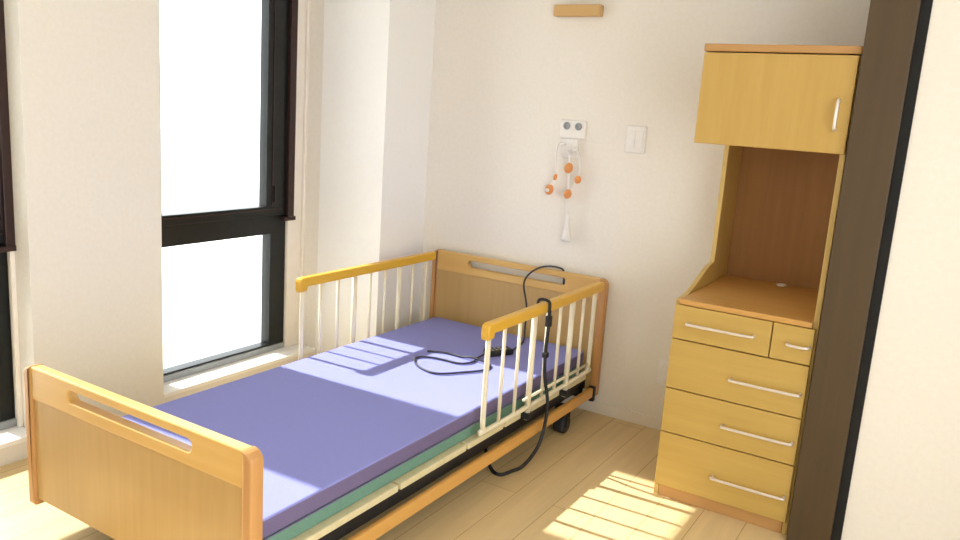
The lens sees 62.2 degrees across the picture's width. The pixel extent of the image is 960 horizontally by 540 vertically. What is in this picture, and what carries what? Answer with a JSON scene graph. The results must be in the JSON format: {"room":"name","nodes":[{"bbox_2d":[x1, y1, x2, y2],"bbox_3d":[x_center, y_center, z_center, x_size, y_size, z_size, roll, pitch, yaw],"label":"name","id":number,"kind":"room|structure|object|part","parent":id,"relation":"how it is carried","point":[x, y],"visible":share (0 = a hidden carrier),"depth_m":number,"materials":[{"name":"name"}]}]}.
{"room":"care facility","nodes":[
{"label":"care facility","id":0,"kind":"room"},
{"bbox_2d":[0,0,324,466],"bbox_3d":[-2.047,-0.443,2.204,0.280,2.450,5.050,11,13,30],"label":"wall","id":1,"kind":"structure","parent":0,"point":[83,76],"depth_m":2.98,"materials":[{"name":"white paint"}]},
{"bbox_2d":[0,0,26,448],"bbox_3d":[-1.870,-0.348,2.468,0.224,2.055,0.855,11,13,30],"label":"window","id":2,"kind":"structure","parent":1,"relation":"in","point":[12,431],"depth_m":2.87,"materials":[{"name":"grey plastic"}]},
{"bbox_3d":[-1.879,-0.688,2.393,0.055,1.303,0.806,11,13,30],"label":"sash","id":3,"kind":"part","parent":2,"relation":"part of","materials":[{"name":"black metal"}]},
{"bbox_3d":[-1.958,0.263,2.595,0.060,0.697,0.808,11,13,30],"label":"frame","id":4,"kind":"part","parent":2,"relation":"part of","materials":[{"name":"black metal"}]},
{"bbox_3d":[-1.982,0.618,2.670,0.078,0.030,0.800,11,13,30],"label":"rail","id":5,"kind":"part","parent":2,"relation":"part of","materials":[{"name":"grey plastic"}]},
{"bbox_3d":[-1.946,0.649,2.654,0.224,0.020,0.822,11,13,30],"label":"sill","id":6,"kind":"part","parent":2,"relation":"part of","materials":[{"name":"white wood"}]},
{"bbox_3d":[-1.909,-0.362,2.470,0.110,2.035,0.822,11,13,30],"label":"casing","id":7,"kind":"part","parent":2,"relation":"part of","materials":[{"name":"white wood"}]},
{"bbox_2d":[159,0,314,397],"bbox_3d":[-1.133,-0.535,3.643,0.224,2.055,0.925,11,13,30],"label":"window","id":8,"kind":"structure","parent":1,"relation":"in","point":[279,217],"depth_m":3.87,"materials":[{"name":"grey plastic"}]},
{"bbox_3d":[-1.262,0.436,3.818,0.078,0.030,0.805,11,13,30],"label":"rail","id":9,"kind":"part","parent":8,"relation":"part of","materials":[{"name":"grey plastic"}]},
{"bbox_3d":[-1.239,0.081,3.743,0.060,0.697,0.813,11,13,30],"label":"frame","id":10,"kind":"part","parent":8,"relation":"part of","materials":[{"name":"black metal"}]},
{"bbox_3d":[-1.159,-0.870,3.541,0.055,1.303,0.811,11,13,30],"label":"sash","id":11,"kind":"part","parent":8,"relation":"part of","materials":[{"name":"black metal"}]},
{"bbox_3d":[-1.201,0.461,3.844,0.224,0.020,0.925,11,13,30],"label":"sill","id":12,"kind":"part","parent":8,"relation":"part of","materials":[{"name":"white wood"}]},
{"bbox_3d":[-1.164,-0.550,3.660,0.110,2.035,0.925,11,13,30],"label":"casing","id":13,"kind":"part","parent":8,"relation":"part of","materials":[{"name":"white wood"}]},
{"bbox_2d":[315,0,435,354],"bbox_3d":[-0.525,-0.701,4.001,0.400,2.450,0.360,11,13,30],"label":"wall","id":14,"kind":"structure","parent":0,"point":[378,54],"depth_m":3.89,"materials":[{"name":"white paint"}]},
{"bbox_2d":[0,406,786,539],"bbox_3d":[-0.461,1.107,1.515,4.000,0.100,5.150,11,13,30],"label":"floor","id":15,"kind":"structure","parent":0,"point":[593,480],"depth_m":2.83,"materials":[{"name":"brown wood"}]},
{"bbox_2d":[23,249,608,539],"bbox_3d":[-0.394,0.423,3.030,0.969,0.651,2.126,11,13,30],"label":"bed","id":16,"kind":"object","parent":15,"relation":"on","point":[124,479],"visible":0.69,"depth_m":2.35,"materials":[{"name":"brown wood"}]},
{"bbox_3d":[-1.336,0.492,2.392,0.034,0.441,0.044,11,13,30],"label":"post","id":17,"kind":"part","parent":16,"relation":"part of","materials":[{"name":"orange wood"}]},
{"bbox_3d":[-0.946,0.606,2.166,0.900,0.321,0.022,11,13,30],"label":"panel","id":18,"kind":"part","parent":16,"relation":"part of","materials":[{"name":"brown wood"}]},
{"bbox_3d":[-0.932,0.401,2.124,0.936,0.100,0.034,11,13,30],"label":"footboard","id":19,"kind":"part","parent":16,"relation":"part of","materials":[{"name":"brown wood"}]},
{"bbox_3d":[-0.551,0.640,1.924,0.034,0.441,0.044,11,13,30],"label":"post","id":20,"kind":"part","parent":16,"relation":"part of","materials":[{"name":"orange wood"}]},
{"bbox_3d":[-0.766,0.642,2.459,0.880,0.023,0.538,11,13,30],"label":"board","id":21,"kind":"part","parent":16,"relation":"part of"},
{"bbox_2d":[122,317,582,539],"bbox_3d":[-0.400,0.486,3.033,0.846,0.102,2.006,11,13,30],"label":"mattress","id":22,"kind":"object","parent":16,"relation":"on","point":[331,429],"visible":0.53,"depth_m":2.76,"materials":[{"name":"fabric"}]},
{"bbox_2d":[413,346,512,374],"bbox_3d":[-0.051,0.378,3.358,0.460,0.027,0.308,1,12,-15],"label":"cable","id":23,"kind":"object","parent":22,"relation":"on","point":[495,351],"visible":0.91,"depth_m":3.38,"materials":[{"name":"black rubber"}]},
{"bbox_3d":[-0.568,0.229,3.570,0.023,0.425,0.023,11,13,30],"label":"socket post","id":24,"kind":"part","parent":16,"relation":"part of","materials":[{"name":"beige ceramic"}]},
{"bbox_3d":[-0.510,0.196,3.657,0.019,0.376,0.909,11,13,30],"label":"rail","id":25,"kind":"part","parent":16,"relation":"part of","materials":[{"name":"beige ceramic"}]},
{"bbox_3d":[-0.396,0.186,3.844,0.023,0.425,0.023,11,13,30],"label":"socket post","id":26,"kind":"part","parent":16,"relation":"part of","materials":[{"name":"beige ceramic"}]},
{"bbox_3d":[-0.519,0.579,2.853,0.880,0.023,0.378,11,13,30],"label":"board","id":27,"kind":"part","parent":16,"relation":"part of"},
{"bbox_3d":[-0.236,0.162,4.131,0.034,0.551,0.042,11,13,30],"label":"post","id":28,"kind":"part","parent":16,"relation":"part of","materials":[{"name":"orange wood"}]},
{"bbox_3d":[-0.403,0.603,3.060,0.855,0.087,2.000,11,13,30],"label":"under frame","id":29,"kind":"part","parent":16,"relation":"part of","materials":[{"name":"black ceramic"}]},
{"bbox_3d":[-0.348,0.536,3.127,0.880,0.023,0.248,11,13,30],"label":"board","id":30,"kind":"part","parent":16,"relation":"part of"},
{"bbox_3d":[0.154,0.275,3.904,0.900,0.431,0.020,11,13,30],"label":"panel","id":31,"kind":"part","parent":16,"relation":"part of","materials":[{"name":"brown wood"}]},
{"bbox_2d":[484,298,552,475],"bbox_3d":[0.134,0.444,3.072,0.256,0.664,0.235,6,12,12],"label":"power cord","id":32,"kind":"object","parent":16,"relation":"hanging from","point":[548,321],"visible":0.89,"depth_m":3.10,"materials":[{"name":"black rubber"}]},
{"bbox_3d":[0.172,0.016,3.852,0.936,0.100,0.032,11,13,30],"label":"headboard","id":33,"kind":"part","parent":16,"relation":"part of","materials":[{"name":"brown wood"}]},
{"bbox_2d":[521,411,532,419],"bbox_3d":[0.166,0.567,3.134,0.078,0.025,0.040,11,13,30],"label":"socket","id":34,"kind":"object","parent":16,"relation":"attached to","point":[526,415],"depth_m":3.11,"materials":[{"name":"black plastic"}]},
{"bbox_3d":[0.197,0.379,3.084,0.023,0.425,0.023,11,13,30],"label":"socket post","id":35,"kind":"part","parent":16,"relation":"part of","materials":[{"name":"beige ceramic"}]},
{"bbox_3d":[0.258,0.345,3.176,0.019,0.376,0.955,11,13,30],"label":"rail","id":36,"kind":"part","parent":16,"relation":"part of","materials":[{"name":"beige ceramic"}]},
{"bbox_2d":[513,265,564,350],"bbox_3d":[0.274,0.174,3.652,0.196,0.355,0.283,6,11,9],"label":"cable","id":37,"kind":"object","parent":16,"relation":"attached to","point":[535,269],"visible":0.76,"depth_m":3.75,"materials":[{"name":"black rubber"}]},
{"bbox_3d":[-0.082,0.469,3.551,0.880,0.023,0.740,11,13,30],"label":"board","id":38,"kind":"part","parent":16,"relation":"part of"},
{"bbox_2d":[559,389,570,396],"bbox_3d":[0.346,0.521,3.420,0.078,0.025,0.040,11,13,30],"label":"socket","id":39,"kind":"object","parent":16,"relation":"attached to","point":[563,392],"depth_m":3.40,"materials":[{"name":"black"}]},
{"bbox_3d":[0.377,0.334,3.371,0.023,0.425,0.023,11,13,30],"label":"socket post","id":40,"kind":"part","parent":16,"relation":"part of","materials":[{"name":"beige ceramic"}]},
{"bbox_3d":[0.549,0.309,3.662,0.034,0.551,0.042,11,13,30],"label":"post","id":41,"kind":"part","parent":16,"relation":"part of","materials":[{"name":"orange wood"}]},
{"bbox_2d":[653,43,862,534],"bbox_3d":[1.053,0.041,2.936,0.486,1.630,0.662,11,13,30],"label":"storage cabinet","id":42,"kind":"object","parent":15,"relation":"on","point":[745,332],"visible":0.98,"depth_m":2.76,"materials":[{"name":"laminate"}]},
{"bbox_3d":[0.870,0.014,3.078,0.018,1.602,0.609,11,13,30],"label":"panel","id":43,"kind":"part","parent":42,"relation":"part of","materials":[{"name":"laminate"}]},
{"bbox_3d":[0.823,0.208,2.734,0.239,0.010,0.035,11,13,30],"label":"handle","id":44,"kind":"part","parent":42,"relation":"part of","materials":[{"name":"silver metal"}]},
{"bbox_3d":[0.835,0.206,2.757,0.334,0.122,0.017,11,13,30],"label":"drawer","id":45,"kind":"part","parent":42,"relation":"part of","materials":[{"name":"laminate"}]},
{"bbox_3d":[0.857,0.726,2.825,0.468,0.206,0.017,11,13,30],"label":"drawer","id":46,"kind":"part","parent":42,"relation":"part of","materials":[{"name":"laminate"}]},
{"bbox_3d":[0.870,0.541,2.788,0.468,0.164,0.017,11,13,30],"label":"drawer","id":47,"kind":"part","parent":42,"relation":"part of","materials":[{"name":"laminate"}]},
{"bbox_3d":[0.881,0.369,2.753,0.468,0.181,0.017,11,13,30],"label":"drawer","id":48,"kind":"part","parent":42,"relation":"part of","materials":[{"name":"laminate"}]},
{"bbox_3d":[0.924,0.755,2.757,0.256,0.010,0.035,11,13,30],"label":"handle","id":49,"kind":"part","parent":42,"relation":"part of","materials":[{"name":"silver metal"}]},
{"bbox_2d":[680,275,818,327],"bbox_3d":[1.056,0.105,2.961,0.442,0.020,0.616,11,13,30],"label":"countertop","id":50,"kind":"structure","parent":42,"relation":"on","point":[792,305],"depth_m":2.87,"materials":[{"name":"brown wood"}]},
{"bbox_3d":[0.941,0.564,2.716,0.244,0.010,0.035,11,13,30],"label":"handle","id":51,"kind":"part","parent":42,"relation":"part of","materials":[{"name":"silver metal"}]},
{"bbox_3d":[0.956,0.396,2.680,0.239,0.010,0.035,11,13,30],"label":"handle","id":52,"kind":"part","parent":42,"relation":"part of","materials":[{"name":"silver metal"}]},
{"bbox_3d":[0.945,-0.544,2.570,0.476,0.299,0.018,11,13,30],"label":"cupboard door","id":53,"kind":"part","parent":42,"relation":"part of","materials":[{"name":"laminate"}]},
{"bbox_3d":[1.225,-0.003,3.211,0.444,1.550,0.008,11,13,30],"label":"panel","id":54,"kind":"part","parent":42,"relation":"part of","materials":[{"name":"brown laminate"}]},
{"bbox_3d":[1.118,-0.747,2.796,0.486,0.025,0.619,11,13,30],"label":"panel","id":55,"kind":"part","parent":42,"relation":"part of","materials":[{"name":"orange wood"}]},
{"bbox_3d":[1.035,0.244,2.637,0.130,0.122,0.017,11,13,30],"label":"drawer","id":56,"kind":"part","parent":42,"relation":"part of","materials":[{"name":"laminate"}]},
{"bbox_3d":[1.040,0.251,2.604,0.078,0.010,0.035,11,13,30],"label":"handle","id":57,"kind":"part","parent":42,"relation":"part of","materials":[{"name":"silver metal"}]},
{"bbox_3d":[1.262,0.088,2.844,0.018,1.602,0.609,11,13,30],"label":"panel","id":58,"kind":"part","parent":42,"relation":"part of","materials":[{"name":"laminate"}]},
{"bbox_3d":[1.099,-0.477,2.452,0.010,0.102,0.035,11,13,30],"label":"handle","id":59,"kind":"part","parent":42,"relation":"part of","materials":[{"name":"silver metal"}]},
{"bbox_2d":[419,0,870,418],"bbox_3d":[0.919,-0.482,3.405,4.080,2.450,0.100,11,13,30],"label":"wall","id":60,"kind":"structure","parent":0,"point":[506,74],"depth_m":3.60,"materials":[{"name":"white paint"}]},
{"bbox_2d":[560,119,586,157],"bbox_3d":[0.419,-0.597,3.630,0.128,0.170,0.018,11,13,30],"label":"panel","id":61,"kind":"object","parent":60,"relation":"attached to","point":[571,131],"visible":1,"depth_m":3.62,"materials":[{"name":"white plastic"}]},
{"bbox_2d":[545,141,565,194],"bbox_3d":[0.344,-0.469,3.665,0.080,0.250,0.044,11,13,30],"label":"cord","id":62,"kind":"object","parent":61,"relation":"attached to","point":[549,188],"visible":1,"depth_m":3.66,"materials":[{"name":"white plastic"}]},
{"bbox_3d":[0.350,-0.481,3.659,0.056,0.215,0.025,8,12,17],"label":"cord","id":63,"kind":"part","parent":62,"relation":"part of","materials":[{"name":"white plastic"}]},
{"bbox_2d":[563,122,569,129],"bbox_3d":[0.396,-0.658,3.630,0.034,0.034,0.006,11,13,30],"label":"socket","id":64,"kind":"object","parent":61,"relation":"attached to","point":[566,125],"depth_m":3.63,"materials":[{"name":"grey plastic"}]},
{"bbox_2d":[561,150,572,240],"bbox_3d":[0.406,-0.340,3.648,0.061,0.416,0.047,11,13,30],"label":"cord","id":65,"kind":"object","parent":61,"relation":"attached to","point":[568,168],"visible":1,"depth_m":3.64,"materials":[{"name":"white plastic"}]},
{"bbox_3d":[0.403,-0.195,3.674,0.046,0.122,0.046,11,13,30],"label":"pull handle","id":66,"kind":"part","parent":65,"relation":"part of","materials":[{"name":"white plastic"}]},
{"bbox_3d":[0.403,-0.367,3.648,0.017,0.342,0.035,-4,14,-36],"label":"cord","id":67,"kind":"part","parent":65,"relation":"part of","materials":[{"name":"white plastic"}]},
{"bbox_3d":[0.414,-0.557,3.639,0.080,0.087,0.018,11,13,30],"label":"plate","id":68,"kind":"part","parent":61,"relation":"part of","materials":[{"name":"white plastic"}]},
{"bbox_3d":[0.424,-0.640,3.625,0.128,0.083,0.010,11,13,30],"label":"plate","id":69,"kind":"part","parent":61,"relation":"part of","materials":[{"name":"white plastic"}]},
{"bbox_2d":[571,147,580,190],"bbox_3d":[0.436,-0.457,3.610,0.057,0.198,0.034,11,13,30],"label":"cord","id":70,"kind":"object","parent":61,"relation":"attached to","point":[577,180],"visible":1,"depth_m":3.60,"materials":[{"name":"white plastic"}]},
{"bbox_2d":[575,123,581,129],"bbox_3d":[0.445,-0.649,3.601,0.034,0.034,0.006,11,13,30],"label":"socket","id":71,"kind":"object","parent":61,"relation":"attached to","point":[578,126],"depth_m":3.60,"materials":[{"name":"grey plastic"}]},
{"bbox_2d":[553,4,603,16],"bbox_3d":[0.435,-1.146,3.517,0.225,0.050,0.045,11,13,30],"label":"wall block","id":72,"kind":"object","parent":60,"relation":"attached to","point":[565,10],"visible":1,"depth_m":3.49,"materials":[{"name":"brown wood"}]},
{"bbox_2d":[562,395,661,429],"bbox_3d":[0.522,0.642,3.768,2.040,0.055,0.008,11,13,30],"label":"baseboard","id":73,"kind":"structure","parent":60,"relation":"attached to","point":[653,422],"depth_m":3.69,"materials":[{"name":"white wood"}]},
{"bbox_2d":[624,125,646,153],"bbox_3d":[0.679,-0.570,3.475,0.092,0.118,0.011,11,13,30],"label":"light switch","id":74,"kind":"object","parent":60,"relation":"attached to","point":[635,142],"visible":1,"depth_m":3.47,"materials":[{"name":"white plastic"}]},
{"bbox_2d":[656,360,668,386],"bbox_3d":[0.825,0.464,3.547,0.070,0.120,0.012,11,13,30],"label":"wall socket","id":75,"kind":"object","parent":60,"relation":"attached to","point":[663,365],"visible":0.56,"depth_m":3.55,"materials":[{"name":"white plastic"}]},
{"bbox_2d":[841,0,959,539],"bbox_3d":[1.757,-0.173,2.155,1.095,2.450,0.100,11,13,30],"label":"wall","id":76,"kind":"structure","parent":0,"point":[905,484],"depth_m":2.42,"materials":[{"name":"white paint"}]},
{"bbox_2d":[786,0,920,539],"bbox_3d":[1.331,-0.306,2.672,0.133,2.450,0.585,11,13,30],"label":"trim","id":77,"kind":"structure","parent":76,"relation":"attached to","point":[891,27],"depth_m":2.47,"materials":[{"name":"brown wood"}]},
{"bbox_2d":[831,0,932,539],"bbox_3d":[1.279,-0.263,2.437,0.030,2.450,0.105,11,13,30],"label":"trim","id":78,"kind":"structure","parent":76,"relation":"attached to","point":[926,5],"depth_m":2.44,"materials":[{"name":"black wood"}]},
{"label":"outside","id":79,"kind":"structure","parent":0,"visible":0},
{"bbox_2d":[161,177,261,368],"bbox_3d":[-4.968,0.062,5.870,8.219,0.130,16.000,11,13,30],"label":"ground","id":80,"kind":"structure","parent":79,"point":[211,291],"depth_m":6.31,"materials":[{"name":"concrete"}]}
]}

